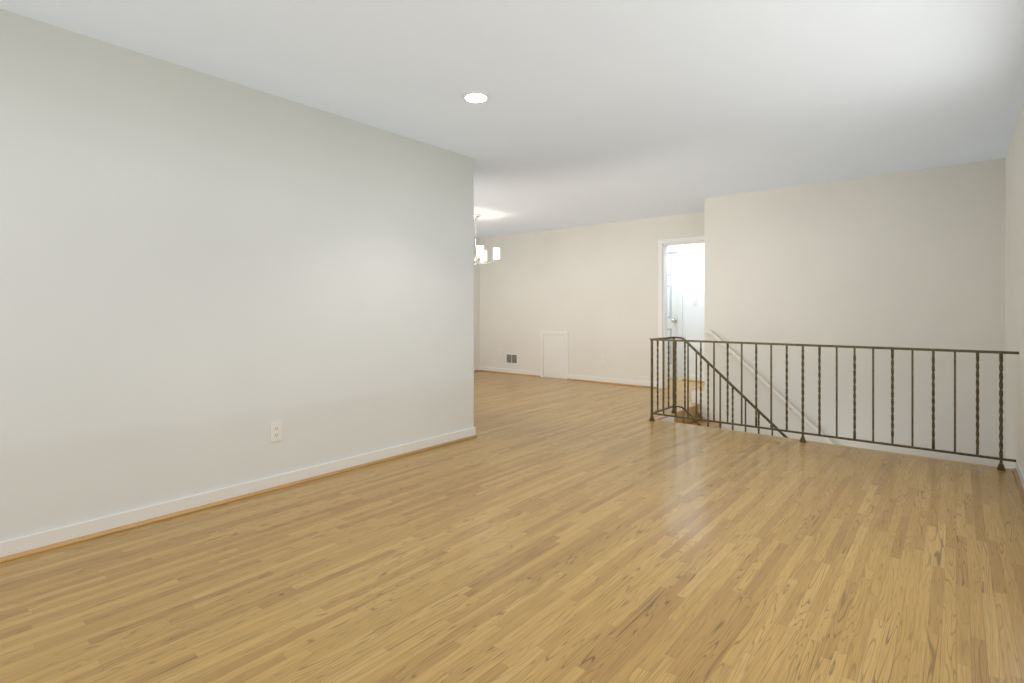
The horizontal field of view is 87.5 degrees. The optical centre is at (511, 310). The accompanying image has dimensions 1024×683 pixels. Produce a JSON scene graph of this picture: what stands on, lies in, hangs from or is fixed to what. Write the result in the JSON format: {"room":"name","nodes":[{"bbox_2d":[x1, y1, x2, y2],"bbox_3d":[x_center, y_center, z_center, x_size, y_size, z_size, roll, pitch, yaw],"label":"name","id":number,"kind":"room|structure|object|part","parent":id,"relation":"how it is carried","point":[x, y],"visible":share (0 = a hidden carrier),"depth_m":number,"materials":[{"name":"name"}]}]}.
{"room":"empty living room","nodes":[
{"label":"empty living room","id":0,"kind":"room"},
{"bbox_2d":[0,9,473,541],"bbox_3d":[-2.167,-0.115,2.572,0.120,2.440,5.590,0,0,40],"label":"wall","id":1,"kind":"structure","parent":0,"point":[206,279],"depth_m":2.98,"materials":[{"name":"white paint"}]},
{"bbox_2d":[0,427,474,557],"bbox_3d":[-2.115,1.062,2.529,0.014,0.085,5.590,0,0,40],"label":"baseboard","id":2,"kind":"structure","parent":1,"relation":"attached to","point":[40,539],"depth_m":2.97,"materials":[{"name":"white wood"}]},
{"bbox_2d":[0,435,475,562],"bbox_3d":[-2.102,1.095,2.519,0.019,0.019,5.590,0,0,40],"label":"trim","id":3,"kind":"structure","parent":1,"relation":"attached to","point":[100,534],"depth_m":2.96,"materials":[{"name":"brown wood"}]},
{"bbox_2d":[270,421,281,441],"bbox_3d":[-1.462,0.750,3.320,0.008,0.118,0.072,0,0,40],"label":"outlet","id":4,"kind":"object","parent":1,"relation":"attached to","point":[275,431],"visible":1,"depth_m":3.31,"materials":[{"name":"white plastic"}]},
{"bbox_2d":[474,237,479,366],"bbox_3d":[-1.857,-0.115,8.424,0.120,2.440,4.050,0,0,40],"label":"wall","id":5,"kind":"structure","parent":0,"point":[476,315],"depth_m":9.79,"materials":[{"name":"beige paint"}]},
{"bbox_2d":[0,371,1023,682],"bbox_3d":[-0.145,1.245,4.851,7.320,0.280,11.920,0,0,40],"label":"floor","id":6,"kind":"structure","parent":0,"point":[540,529],"depth_m":2.27,"materials":[{"name":"brown wood"}]},
{"bbox_2d":[654,403,1011,469],"bbox_3d":[2.848,1.115,5.051,2.730,0.023,1.290,0,0,40],"label":"trim","id":7,"kind":"structure","parent":6,"relation":"on","point":[658,418],"depth_m":4.59,"materials":[{"name":"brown wood"}]},
{"bbox_2d":[649,337,1018,470],"bbox_3d":[2.618,1.391,4.715,2.746,2.222,0.582,0,0,40],"label":"railing","id":8,"kind":"object","parent":7,"relation":"on","point":[674,406],"visible":0.77,"depth_m":4.50,"materials":[{"name":"brown metal"}]},
{"bbox_2d":[0,0,1023,237],"bbox_3d":[-0.145,-1.385,4.851,7.320,0.100,11.920,0,0,40],"label":"ceiling","id":9,"kind":"structure","parent":0,"point":[591,112],"depth_m":3.09,"materials":[{"name":"paint"}]},
{"bbox_2d":[462,92,489,102],"bbox_3d":[-0.225,-1.331,3.345,0.170,0.008,0.170,0,0,40],"label":"recessed light","id":10,"kind":"object","parent":9,"relation":"in","point":[475,97],"visible":1,"depth_m":3.33,"materials":[{"name":"white glass"}]},
{"bbox_2d":[474,214,499,264],"bbox_3d":[-0.526,-0.983,7.451,0.624,0.705,0.645,0,0,40],"label":"chandelier","id":11,"kind":"object","parent":9,"relation":"hanging from","point":[481,254],"visible":0.73,"depth_m":7.40,"materials":[{"name":"silver metal"}]},
{"bbox_2d":[480,212,703,381],"bbox_3d":[1.156,-0.115,8.476,4.450,2.440,0.120,0,0,40],"label":"wall","id":12,"kind":"structure","parent":0,"point":[592,290],"depth_m":8.44,"materials":[{"name":"beige paint"}]},
{"bbox_2d":[480,370,539,376],"bbox_3d":[-0.071,1.095,9.386,1.400,0.019,0.019,0,0,40],"label":"trim","id":13,"kind":"structure","parent":12,"relation":"attached to","point":[510,373],"depth_m":9.33,"materials":[{"name":"brown wood"}]},
{"bbox_2d":[480,366,539,375],"bbox_3d":[-0.060,1.062,9.399,1.400,0.085,0.014,0,0,40],"label":"baseboard","id":14,"kind":"structure","parent":12,"relation":"attached to","point":[511,370],"depth_m":9.35,"materials":[{"name":"white wood"}]},
{"bbox_2d":[506,353,517,364],"bbox_3d":[-0.006,0.840,9.354,0.280,0.190,0.013,0,0,40],"label":"air vent","id":15,"kind":"object","parent":12,"relation":"in","point":[511,358],"visible":1,"depth_m":9.36,"materials":[{"name":"white metal"}]},
{"bbox_2d":[540,331,567,378],"bbox_3d":[0.690,0.723,8.776,0.550,0.765,0.014,0,0,40],"label":"access panel","id":16,"kind":"object","parent":12,"relation":"attached to","point":[553,353],"visible":0.96,"depth_m":8.77,"materials":[{"name":"white wood"}]},
{"bbox_2d":[567,378,656,387],"bbox_3d":[1.480,1.095,8.099,1.530,0.019,0.019,0,0,40],"label":"trim","id":17,"kind":"structure","parent":12,"relation":"attached to","point":[611,383],"depth_m":8.07,"materials":[{"name":"brown wood"}]},
{"bbox_2d":[568,374,656,386],"bbox_3d":[1.490,1.062,8.112,1.530,0.085,0.014,0,0,40],"label":"baseboard","id":18,"kind":"structure","parent":12,"relation":"attached to","point":[615,380],"depth_m":8.08,"materials":[{"name":"white wood"}]},
{"bbox_2d":[658,236,703,388],"bbox_3d":[2.483,0.048,7.374,0.930,2.115,0.152,0,0,40],"label":"door frame","id":19,"kind":"structure","parent":12,"relation":"attached to","point":[663,244],"depth_m":7.59,"materials":[{"name":"white wood"}]},
{"bbox_2d":[661,417,673,421],"bbox_3d":[2.629,1.266,4.764,2.700,0.278,0.510,0,0,40],"label":"trim","id":20,"kind":"structure","parent":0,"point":[670,419],"depth_m":5.72,"materials":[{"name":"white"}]},
{"bbox_2d":[667,243,703,376],"bbox_3d":[2.915,-0.115,8.380,4.020,2.440,0.120,0,0,40],"label":"wall","id":21,"kind":"structure","parent":0,"point":[693,286],"depth_m":8.36,"materials":[{"name":"white paint"}]},
{"bbox_2d":[667,253,677,378],"bbox_3d":[2.358,0.085,8.789,0.760,2.020,0.124,0,0,40],"label":"hall door","id":22,"kind":"structure","parent":21,"relation":"in","point":[672,294],"depth_m":8.63,"materials":[{"name":"white wood"}]},
{"bbox_3d":[2.589,0.155,8.574,0.064,0.064,0.089,0,0,40],"label":"knob","id":23,"kind":"part","parent":22,"relation":"part of","materials":[{"name":"silver metal"}]},
{"bbox_2d":[667,247,682,379],"bbox_3d":[2.379,0.048,8.815,0.930,2.115,0.136,0,0,40],"label":"trim","id":24,"kind":"structure","parent":21,"relation":"attached to","point":[680,309],"depth_m":8.48,"materials":[{"name":"white"}]},
{"bbox_2d":[683,375,703,380],"bbox_3d":[3.484,1.062,7.821,2.030,0.085,0.014,0,0,40],"label":"baseboard","id":25,"kind":"structure","parent":21,"relation":"attached to","point":[693,378],"depth_m":8.34,"materials":[{"name":"white wood"}]},
{"bbox_2d":[692,298,696,304],"bbox_3d":[2.849,-0.145,8.348,0.072,0.118,0.014,0,0,40],"label":"light switch","id":26,"kind":"object","parent":21,"relation":"attached to","point":[694,301],"visible":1,"depth_m":8.35,"materials":[{"name":"white plastic"}]},
{"bbox_2d":[704,158,1004,467],"bbox_3d":[3.608,0.610,5.888,2.630,3.890,0.970,0,0,40],"label":"wall","id":27,"kind":"structure","parent":0,"point":[912,259],"depth_m":5.31,"materials":[{"name":"beige paint"}]},
{"bbox_2d":[692,390,744,431],"bbox_3d":[2.837,1.760,5.887,1.734,1.609,0.017,0,0,40],"label":"wall","id":28,"kind":"structure","parent":27,"relation":"attached to","point":[723,414],"depth_m":6.29,"materials":[{"name":"white paint"}]},
{"bbox_2d":[705,330,833,443],"bbox_3d":[2.897,0.936,5.793,1.582,1.428,0.088,0,0,40],"label":"handrail","id":29,"kind":"object","parent":27,"relation":"attached to","point":[791,408],"depth_m":5.83,"materials":[{"name":"white paint"}]},
{"bbox_2d":[1005,101,1023,470],"bbox_3d":[1.875,0.610,1.647,0.120,3.890,9.570,0,0,40],"label":"wall","id":30,"kind":"structure","parent":0,"point":[1014,299],"depth_m":3.93,"materials":[{"name":"beige paint"}]},
{"bbox_2d":[1012,468,1023,503],"bbox_3d":[1.149,1.095,0.904,0.019,0.019,7.260,0,0,40],"label":"trim","id":31,"kind":"structure","parent":30,"relation":"attached to","point":[1018,481],"depth_m":3.38,"materials":[{"name":"brown wood"}]},
{"bbox_2d":[1016,459,1023,488],"bbox_3d":[1.162,1.062,0.894,0.014,0.085,7.260,0,0,40],"label":"baseboard","id":32,"kind":"structure","parent":30,"relation":"attached to","point":[1020,471],"depth_m":3.46,"materials":[{"name":"white wood"}]},
{"bbox_3d":[2.516,2.605,4.988,3.400,0.100,1.910,0,0,40],"label":"floor","id":33,"kind":"structure","parent":0,"visible":0},
{"bbox_2d":[691,421,721,427],"bbox_3d":[2.616,1.930,5.584,1.582,1.250,0.765,0,0,40],"label":"flight","id":34,"kind":"object","parent":33,"relation":"on","point":[711,424],"visible":0.04,"depth_m":6.14,"materials":[{"name":"brown wood"}]}
]}

